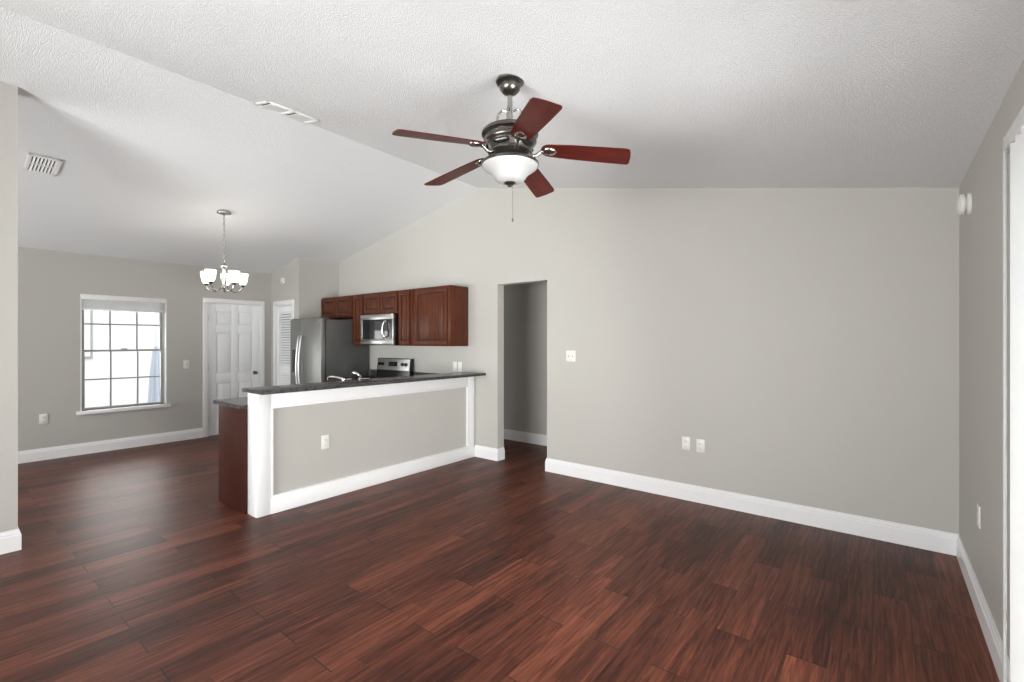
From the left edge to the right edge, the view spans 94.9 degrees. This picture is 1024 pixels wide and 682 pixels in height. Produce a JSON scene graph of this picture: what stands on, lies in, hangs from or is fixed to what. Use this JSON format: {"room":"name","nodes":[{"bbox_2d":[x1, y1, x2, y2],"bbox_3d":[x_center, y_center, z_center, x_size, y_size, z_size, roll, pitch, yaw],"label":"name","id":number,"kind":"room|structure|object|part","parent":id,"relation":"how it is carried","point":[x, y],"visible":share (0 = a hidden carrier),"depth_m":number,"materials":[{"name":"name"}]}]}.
{"room":"living room","nodes":[
{"label":"living room","id":0,"kind":"room"},
{"bbox_2d":[0,81,17,532],"bbox_3d":[-4.450,-0.174,2.067,0.120,3.248,3.142,0,0,38],"label":"wall","id":1,"kind":"structure","parent":0,"point":[8,92],"depth_m":3.23,"materials":[{"name":"beige paint"}]},
{"bbox_2d":[0,527,21,554],"bbox_3d":[-4.445,1.377,2.073,0.152,0.146,3.158,0,0,38],"label":"baseboard","id":2,"kind":"structure","parent":1,"relation":"attached to","point":[10,541],"depth_m":3.23,"materials":[{"name":"white wood"}]},
{"bbox_2d":[18,247,270,450],"bbox_3d":[-5.822,0.157,5.716,0.160,2.586,7.180,0,0,38],"label":"wall","id":3,"kind":"structure","parent":0,"point":[51,283],"depth_m":6.04,"materials":[{"name":"beige paint"}]},
{"bbox_2d":[39,414,47,424],"bbox_3d":[-5.707,0.950,5.725,0.010,0.125,0.075,0,0,38],"label":"outlet","id":4,"kind":"object","parent":3,"relation":"attached to","point":[43,418],"visible":1,"depth_m":5.72,"materials":[{"name":"white plastic"}]},
{"bbox_2d":[18,428,202,463],"bbox_3d":[-6.311,1.377,4.952,0.016,0.146,5.373,0,0,38],"label":"baseboard","id":5,"kind":"structure","parent":3,"relation":"attached to","point":[25,456],"depth_m":6.17,"materials":[{"name":"white wood"}]},
{"bbox_2d":[76,294,170,414],"bbox_3d":[-5.263,0.170,6.389,0.195,1.541,1.000,0,0,38],"label":"window","id":6,"kind":"structure","parent":3,"relation":"in","point":[162,325],"depth_m":6.43,"materials":[{"name":"white metal"}]},
{"bbox_3d":[-5.312,-0.223,6.428,0.030,0.730,0.868,0,0,38],"label":"sash","id":7,"kind":"part","parent":6,"relation":"part of","materials":[{"name":"glass"}]},
{"bbox_3d":[-5.285,0.504,6.406,0.030,0.780,0.868,0,0,38],"label":"sash","id":8,"kind":"part","parent":6,"relation":"part of","materials":[{"name":"glass"}]},
{"bbox_3d":[-5.298,0.153,6.417,0.095,1.483,0.896,0,0,38],"label":"frame","id":9,"kind":"part","parent":6,"relation":"part of","materials":[{"name":"grey metal"}]},
{"bbox_3d":[-5.263,0.917,6.389,0.195,0.045,1.000,0,0,38],"label":"sill","id":10,"kind":"part","parent":6,"relation":"part of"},
{"bbox_2d":[81,294,166,312],"bbox_3d":[-5.236,-0.501,6.368,0.070,0.202,0.916,0,0,38],"label":"window blind","id":11,"kind":"object","parent":6,"relation":"attached to","point":[90,300],"visible":1,"depth_m":6.33,"materials":[{"name":"white paint"}]},
{"bbox_3d":[-5.240,-0.411,6.372,0.052,0.022,0.896,0,0,38],"label":"rail","id":12,"kind":"part","parent":11,"relation":"part of","materials":[{"name":"white paint"}]},
{"bbox_2d":[183,360,189,368],"bbox_3d":[-4.776,0.342,6.901,0.018,0.125,0.078,0,0,38],"label":"light switch","id":13,"kind":"object","parent":3,"relation":"attached to","point":[186,363],"visible":1,"depth_m":6.90,"materials":[{"name":"white plastic"}]},
{"bbox_2d":[203,298,264,436],"bbox_3d":[-4.414,0.399,7.452,0.204,2.103,0.896,0,0,38],"label":"door","id":14,"kind":"structure","parent":3,"relation":"in","point":[233,330],"depth_m":7.37,"materials":[{"name":"white paint"}]},
{"bbox_2d":[271,257,338,385],"bbox_3d":[-3.458,0.066,7.838,0.930,2.769,0.680,0,0,38],"label":"wall","id":15,"kind":"structure","parent":0,"point":[308,281],"depth_m":7.50,"materials":[{"name":"beige paint"}]},
{"bbox_2d":[280,277,285,283],"bbox_3d":[-3.687,-0.968,7.562,0.120,0.100,0.038,0,0,38],"label":"door chime","id":16,"kind":"object","parent":15,"relation":"attached to","point":[282,280],"visible":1,"depth_m":7.54,"materials":[{"name":"white plastic"}]},
{"bbox_2d":[273,299,293,385],"bbox_3d":[-3.654,0.399,7.613,0.684,2.102,0.115,0,0,38],"label":"door","id":17,"kind":"structure","parent":15,"relation":"in","point":[283,311],"depth_m":7.67,"materials":[{"name":"white paint"}]},
{"bbox_2d":[274,387,465,494],"bbox_3d":[-1.338,0.940,4.936,0.140,1.020,2.618,0,0,38],"label":"wall","id":18,"kind":"structure","parent":0,"point":[367,434],"depth_m":4.63,"materials":[{"name":"beige paint"}]},
{"bbox_2d":[321,435,328,448],"bbox_3d":[-1.720,0.930,4.330,0.010,0.125,0.073,0,0,38],"label":"outlet","id":19,"kind":"object","parent":18,"relation":"attached to","point":[325,438],"visible":1,"depth_m":4.32,"materials":[{"name":"white plastic"}]},
{"bbox_2d":[248,377,474,517],"bbox_3d":[-1.341,0.939,4.918,0.170,1.022,2.617,0,0,38],"label":"trim","id":20,"kind":"structure","parent":18,"relation":"attached to","point":[262,501],"depth_m":4.26,"materials":[{"name":"white wood"}]},
{"bbox_2d":[242,372,485,394],"bbox_3d":[-1.289,0.410,4.862,0.370,0.032,2.669,0,0,38],"label":"countertop","id":21,"kind":"structure","parent":18,"relation":"on","point":[266,390],"depth_m":4.45,"materials":[{"name":"stone"}]},
{"bbox_2d":[0,434,999,681],"bbox_3d":[-2.143,1.500,3.437,8.740,0.100,8.450,0,0,38],"label":"floor","id":22,"kind":"structure","parent":0,"point":[131,565],"depth_m":2.75,"materials":[{"name":"brown wood"}]},
{"bbox_2d":[219,405,247,513],"bbox_3d":[-1.826,1.009,4.890,0.555,0.882,2.014,0,0,38],"label":"base cabinet","id":23,"kind":"object","parent":22,"relation":"on","point":[233,422],"visible":0.11,"depth_m":4.07,"materials":[{"name":"brown wood"}]},
{"bbox_2d":[213,372,440,408],"bbox_3d":[-1.811,0.501,5.261,0.989,0.132,2.684,0,0,38],"label":"countertop","id":24,"kind":"structure","parent":23,"relation":"on","point":[239,403],"depth_m":4.16,"materials":[{"name":"stone"}]},
{"bbox_2d":[327,376,350,380],"bbox_3d":[-1.797,0.447,4.830,0.293,0.175,0.091,0,0,19],"label":"faucet","id":25,"kind":"object","parent":24,"relation":"on","point":[329,377],"visible":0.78,"depth_m":4.82,"materials":[{"name":"silver metal"}]},
{"bbox_3d":[-1.820,0.385,4.846,0.244,0.051,0.033,0,0,30],"label":"spout","id":26,"kind":"part","parent":25,"relation":"part of","materials":[{"name":"silver metal"}]},
{"bbox_2d":[352,371,369,379],"bbox_3d":[-1.581,0.425,4.933,0.180,0.219,0.063,0,0,-27],"label":"sprayer","id":27,"kind":"object","parent":24,"relation":"on","point":[358,375],"visible":0.55,"depth_m":4.91,"materials":[{"name":"silver metal"}]},
{"bbox_2d":[290,317,367,384],"bbox_3d":[-2.823,0.558,7.168,0.875,1.784,0.868,0,0,38],"label":"refrigerator","id":28,"kind":"object","parent":22,"relation":"on","point":[321,348],"visible":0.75,"depth_m":6.87,"materials":[{"name":"silver metal"}]},
{"bbox_3d":[-3.222,0.514,7.085,0.352,1.672,0.075,0,0,38],"label":"door","id":29,"kind":"part","parent":28,"relation":"part of","materials":[{"name":"silver metal"}]},
{"bbox_3d":[-3.156,0.390,6.936,0.027,0.951,0.091,0,0,38],"label":"handle","id":30,"kind":"part","parent":28,"relation":"part of","materials":[{"name":"silver metal"}]},
{"bbox_3d":[-3.101,0.390,6.893,0.027,0.951,0.091,0,0,38],"label":"handle","id":31,"kind":"part","parent":28,"relation":"part of","materials":[{"name":"silver metal"}]},
{"bbox_3d":[-2.875,0.514,6.813,0.517,1.672,0.075,0,0,38],"label":"door","id":32,"kind":"part","parent":28,"relation":"part of","materials":[{"name":"silver metal"}]},
{"bbox_2d":[346,358,413,380],"bbox_3d":[-1.898,0.851,6.577,0.760,1.198,0.702,0,0,38],"label":"range","id":33,"kind":"object","parent":22,"relation":"on","point":[386,367],"visible":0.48,"depth_m":6.77,"materials":[{"name":"silver metal"}]},
{"bbox_2d":[349,377,386,379],"bbox_3d":[-1.881,0.538,6.600,0.760,0.012,0.645,0,0,38],"label":"cooktop","id":34,"kind":"object","parent":33,"relation":"in","point":[364,377],"depth_m":6.84,"materials":[{"name":"black glass"}]},
{"bbox_3d":[-2.260,1.009,6.938,0.235,0.882,0.606,0,0,38],"label":"base cabinet","id":35,"kind":"object","parent":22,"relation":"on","visible":0},
{"bbox_2d":[334,369,376,380],"bbox_3d":[-2.268,0.501,6.931,0.242,0.132,0.626,0,0,38],"label":"countertop","id":36,"kind":"structure","parent":35,"relation":"on","point":[373,372],"depth_m":7.13,"materials":[{"name":"stone"}]},
{"bbox_2d":[0,0,1023,273],"bbox_3d":[-2.490,-1.653,2.997,8.740,1.295,7.330,0,0,38],"label":"ceiling","id":37,"kind":"structure","parent":0,"point":[148,109],"depth_m":2.91,"materials":[{"name":"white paint"}]},
{"bbox_2d":[23,153,62,175],"bbox_3d":[-4.127,-1.547,4.133,0.325,0.074,0.210,0,0,38],"label":"ceiling vent","id":38,"kind":"object","parent":37,"relation":"in","point":[36,163],"visible":1,"depth_m":4.12,"materials":[{"name":"white metal"}]},
{"bbox_2d":[200,209,247,292],"bbox_3d":[-3.351,-1.046,5.494,0.482,0.953,0.481,0,0,38],"label":"chandelier","id":39,"kind":"object","parent":37,"relation":"hanging from","point":[209,275],"visible":1,"depth_m":5.46,"materials":[{"name":"white glass"}]},
{"bbox_3d":[-3.557,-0.736,5.466,0.115,0.135,0.115,0,0,38],"label":"lamp shade","id":40,"kind":"part","parent":39,"relation":"part of","materials":[{"name":"white glass"}]},
{"bbox_3d":[-3.400,-0.736,5.300,0.115,0.135,0.115,0,0,38],"label":"lamp shade","id":41,"kind":"part","parent":39,"relation":"part of","materials":[{"name":"white glass"}]},
{"bbox_3d":[-3.364,-1.171,5.491,0.021,0.604,0.021,0,0,-7],"label":"chain","id":42,"kind":"part","parent":39,"relation":"part of","materials":[{"name":"silver metal"}]},
{"bbox_3d":[-3.448,-0.736,5.668,0.115,0.135,0.115,0,0,38],"label":"lamp shade","id":43,"kind":"part","parent":39,"relation":"part of","materials":[{"name":"white glass"}]},
{"bbox_3d":[-3.193,-0.736,5.398,0.115,0.135,0.115,0,0,38],"label":"lamp shade","id":44,"kind":"part","parent":39,"relation":"part of","materials":[{"name":"white glass"}]},
{"bbox_3d":[-3.223,-0.736,5.626,0.115,0.135,0.115,0,0,38],"label":"lamp shade","id":45,"kind":"part","parent":39,"relation":"part of","materials":[{"name":"white glass"}]},
{"bbox_2d":[254,100,319,123],"bbox_3d":[-1.847,-1.880,3.872,0.227,0.059,0.430,0,0,38],"label":"ceiling vent","id":46,"kind":"object","parent":37,"relation":"in","point":[269,105],"visible":1,"depth_m":3.85,"materials":[{"name":"white metal"}]},
{"bbox_2d":[392,74,630,221],"bbox_3d":[-0.049,-1.057,2.628,1.224,0.794,1.275,0,0,38],"label":"ceiling fan","id":47,"kind":"object","parent":37,"relation":"hanging from","point":[509,143],"visible":1,"depth_m":2.52,"materials":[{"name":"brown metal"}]},
{"bbox_3d":[-0.361,-1.023,2.379,0.488,0.076,0.138,0,0,-32],"label":"blade","id":48,"kind":"part","parent":47,"relation":"part of","materials":[{"name":"brown wood"}]},
{"bbox_3d":[-0.329,-1.023,2.864,0.488,0.076,0.138,0,0,40],"label":"blade","id":49,"kind":"part","parent":47,"relation":"part of","materials":[{"name":"brown wood"}]},
{"bbox_3d":[-0.011,-0.925,2.600,0.310,0.100,0.310,0,0,38],"label":"lamp shade","id":50,"kind":"part","parent":47,"relation":"part of","materials":[{"name":"white glass"}]},
{"bbox_3d":[0.003,-0.761,2.599,0.010,0.206,0.010,0,0,38],"label":"pull chain","id":51,"kind":"part","parent":47,"relation":"part of","materials":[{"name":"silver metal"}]},
{"bbox_3d":[0.091,-1.023,2.199,0.138,0.076,0.488,0,0,-14],"label":"blade","id":52,"kind":"part","parent":47,"relation":"part of","materials":[{"name":"brown wood"}]},
{"bbox_3d":[0.142,-1.023,2.984,0.138,0.076,0.488,0,0,22],"label":"blade","id":53,"kind":"part","parent":47,"relation":"part of","materials":[{"name":"brown wood"}]},
{"bbox_3d":[0.402,-1.023,2.573,0.488,0.076,0.138,0,0,4],"label":"blade","id":54,"kind":"part","parent":47,"relation":"part of","materials":[{"name":"brown wood"}]},
{"bbox_2d":[504,282,546,434],"bbox_3d":[0.267,0.200,6.159,4.200,2.500,1.050,0,0,38],"label":"wall","id":55,"kind":"structure","parent":0,"point":[525,305],"depth_m":6.72,"materials":[{"name":"beige paint"}]},
{"bbox_2d":[504,429,546,445],"bbox_3d":[0.513,1.377,6.471,4.000,0.146,0.016,0,0,38],"label":"baseboard","id":56,"kind":"structure","parent":55,"relation":"attached to","point":[539,439],"depth_m":6.71,"materials":[{"name":"white wood"}]},
{"bbox_2d":[339,188,958,533],"bbox_3d":[-0.260,-0.247,5.830,8.740,3.395,0.120,0,0,38],"label":"wall","id":57,"kind":"structure","parent":0,"point":[809,337],"depth_m":4.06,"materials":[{"name":"beige paint"}]},
{"bbox_2d":[321,295,353,319],"bbox_3d":[-2.623,-0.520,7.398,0.883,0.330,0.332,0,0,38],"label":"upper cabinet","id":58,"kind":"object","parent":57,"relation":"attached to","point":[341,307],"visible":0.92,"depth_m":7.25,"materials":[{"name":"brown wood"}]},
{"bbox_3d":[-2.889,-0.518,7.409,0.415,0.290,0.020,0,0,38],"label":"door","id":59,"kind":"part","parent":58,"relation":"part of","materials":[{"name":"brown wood"}]},
{"bbox_3d":[-2.553,-0.518,7.144,0.420,0.290,0.020,0,0,38],"label":"door","id":60,"kind":"part","parent":58,"relation":"part of","materials":[{"name":"brown wood"}]},
{"bbox_2d":[353,294,363,344],"bbox_3d":[-2.168,-0.310,7.039,0.273,0.750,0.332,0,0,38],"label":"upper cabinet","id":61,"kind":"object","parent":57,"relation":"attached to","point":[358,300],"visible":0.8,"depth_m":6.92,"materials":[{"name":"brown wood"}]},
{"bbox_2d":[370,369,376,375],"bbox_3d":[-2.081,0.485,7.168,0.242,0.100,0.022,0,0,38],"label":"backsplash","id":62,"kind":"structure","parent":57,"relation":"attached to","point":[373,372],"depth_m":7.18,"materials":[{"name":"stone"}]},
{"bbox_2d":[364,290,398,314],"bbox_3d":[-1.749,-0.530,6.710,0.788,0.310,0.332,0,0,38],"label":"upper cabinet","id":63,"kind":"object","parent":57,"relation":"attached to","point":[380,302],"visible":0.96,"depth_m":6.55,"materials":[{"name":"brown wood"}]},
{"bbox_3d":[-1.997,-0.528,6.707,0.375,0.270,0.020,0,0,38],"label":"door","id":64,"kind":"part","parent":63,"relation":"part of","materials":[{"name":"brown wood"}]},
{"bbox_2d":[360,313,398,345],"bbox_3d":[-1.787,-0.155,6.662,0.750,0.434,0.453,0,0,38],"label":"microwave","id":65,"kind":"object","parent":63,"relation":"attached to","point":[377,329],"visible":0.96,"depth_m":6.50,"materials":[{"name":"silver metal"}]},
{"bbox_3d":[-1.872,-0.161,6.543,0.679,0.276,0.024,0,0,38],"label":"door glass","id":66,"kind":"part","parent":65,"relation":"part of","materials":[{"name":"black glass"}]},
{"bbox_3d":[-1.739,-0.160,6.380,0.074,0.242,0.031,0,0,-32],"label":"handle","id":67,"kind":"part","parent":65,"relation":"part of","materials":[{"name":"silver metal"}]},
{"bbox_3d":[-1.653,-0.161,6.354,0.091,0.262,0.006,0,0,38],"label":"control panel","id":68,"kind":"part","parent":65,"relation":"part of","materials":[{"name":"black ceramic"}]},
{"bbox_3d":[-1.694,-0.528,6.468,0.375,0.270,0.020,0,0,38],"label":"door","id":69,"kind":"part","parent":63,"relation":"part of","materials":[{"name":"brown wood"}]},
{"bbox_2d":[398,289,411,345],"bbox_3d":[-1.333,-0.310,6.382,0.268,0.750,0.332,0,0,38],"label":"upper cabinet","id":70,"kind":"object","parent":57,"relation":"attached to","point":[405,296],"visible":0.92,"depth_m":6.25,"materials":[{"name":"brown wood"}]},
{"bbox_2d":[414,372,440,374],"bbox_3d":[-0.988,0.485,6.307,0.989,0.100,0.022,0,0,38],"label":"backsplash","id":71,"kind":"structure","parent":57,"relation":"attached to","point":[415,373],"depth_m":6.49,"materials":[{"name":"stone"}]},
{"bbox_2d":[412,285,467,345],"bbox_3d":[-0.942,-0.310,6.074,0.723,0.750,0.332,0,0,38],"label":"upper cabinet","id":72,"kind":"object","parent":57,"relation":"attached to","point":[439,313],"visible":1,"depth_m":5.89,"materials":[{"name":"brown wood"}]},
{"bbox_3d":[-1.028,-0.308,5.944,0.590,0.710,0.020,0,0,38],"label":"door","id":73,"kind":"part","parent":72,"relation":"part of","materials":[{"name":"brown wood"}]},
{"bbox_2d":[453,362,456,370],"bbox_3d":[-0.746,0.332,6.130,0.070,0.125,0.010,0,0,38],"label":"outlet","id":74,"kind":"object","parent":57,"relation":"attached to","point":[454,363],"visible":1,"depth_m":6.12,"materials":[{"name":"white plastic"}]},
{"bbox_2d":[458,362,461,371],"bbox_3d":[-0.675,0.332,6.074,0.070,0.125,0.010,0,0,38],"label":"light switch","id":75,"kind":"object","parent":57,"relation":"attached to","point":[459,363],"visible":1,"depth_m":6.06,"materials":[{"name":"white plastic"}]},
{"bbox_2d":[475,445,504,460],"bbox_3d":[-0.281,1.377,5.836,0.384,0.146,0.136,0,0,38],"label":"baseboard opening","id":76,"kind":"structure","parent":57,"relation":"attached to","point":[484,452],"depth_m":5.76,"materials":[{"name":"white wood"}]},
{"bbox_2d":[566,350,575,361],"bbox_3d":[0.628,0.162,5.043,0.117,0.120,0.018,0,0,38],"label":"light switch","id":77,"kind":"object","parent":57,"relation":"attached to","point":[570,355],"visible":1,"depth_m":5.05,"materials":[{"name":"white plastic"}]},
{"bbox_2d":[682,436,689,449],"bbox_3d":[1.589,0.934,4.292,0.073,0.118,0.010,0,0,38],"label":"outlet","id":78,"kind":"object","parent":57,"relation":"attached to","point":[685,440],"visible":1,"depth_m":4.29,"materials":[{"name":"white plastic"}]},
{"bbox_2d":[696,439,704,452],"bbox_3d":[1.690,0.940,4.213,0.073,0.118,0.010,0,0,38],"label":"outlet","id":79,"kind":"object","parent":57,"relation":"attached to","point":[700,444],"visible":1,"depth_m":4.21,"materials":[{"name":"white plastic"}]},
{"bbox_2d":[545,458,1009,681],"bbox_3d":[1.130,1.377,3.489,3.361,0.146,2.080,0,0,38],"label":"baseboard","id":80,"kind":"structure","parent":57,"relation":"attached to","point":[944,542],"depth_m":3.63,"materials":[{"name":"white wood"}]},
{"bbox_2d":[959,60,1023,659],"bbox_3d":[0.932,0.198,0.399,0.150,2.505,7.180,0,0,38],"label":"wall","id":81,"kind":"structure","parent":0,"point":[981,231],"depth_m":2.35,"materials":[{"name":"beige paint"}]},
{"bbox_2d":[956,193,971,215],"bbox_3d":[2.686,-0.812,2.798,0.060,0.128,0.128,0,0,38],"label":"fire alarm","id":82,"kind":"object","parent":81,"relation":"attached to","point":[964,203],"visible":1,"depth_m":2.76,"materials":[{"name":"white plastic"}]},
{"bbox_2d":[977,503,980,528],"bbox_3d":[2.496,0.935,2.515,0.010,0.118,0.073,0,0,38],"label":"outlet","id":83,"kind":"object","parent":81,"relation":"attached to","point":[978,505],"visible":1,"depth_m":2.50,"materials":[{"name":"white plastic"}]},
{"bbox_2d":[1002,106,1023,681],"bbox_3d":[1.106,0.357,0.804,0.079,2.146,2.116,0,0,38],"label":"door frame","id":84,"kind":"structure","parent":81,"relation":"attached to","point":[1013,142],"depth_m":1.56,"materials":[{"name":"white paint"}]},
{"label":"outside","id":85,"kind":"structure","parent":0,"visible":0},
{"bbox_3d":[-8.270,1.660,9.056,7.800,0.180,20.000,0,0,38],"label":"ground","id":86,"kind":"structure","parent":85,"visible":0},
{"bbox_2d":[84,300,159,407],"bbox_3d":[-8.830,-0.590,10.770,2.800,4.320,18.400,0,0,38],"label":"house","id":87,"kind":"structure","parent":86,"relation":"on","point":[96,337],"depth_m":9.77,"materials":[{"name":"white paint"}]},
{"bbox_3d":[-8.791,-0.440,8.976,0.020,1.500,1.110,0,0,38],"label":"pane","id":88,"kind":"part","parent":87,"relation":"part of","materials":[{"name":"glass"}]},
{"bbox_2d":[147,310,159,401],"bbox_3d":[-6.366,0.485,8.403,0.248,2.170,0.248,0,0,16],"label":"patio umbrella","id":89,"kind":"object","parent":86,"relation":"on","point":[154,382],"visible":0.54,"depth_m":8.34,"materials":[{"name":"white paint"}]}
]}

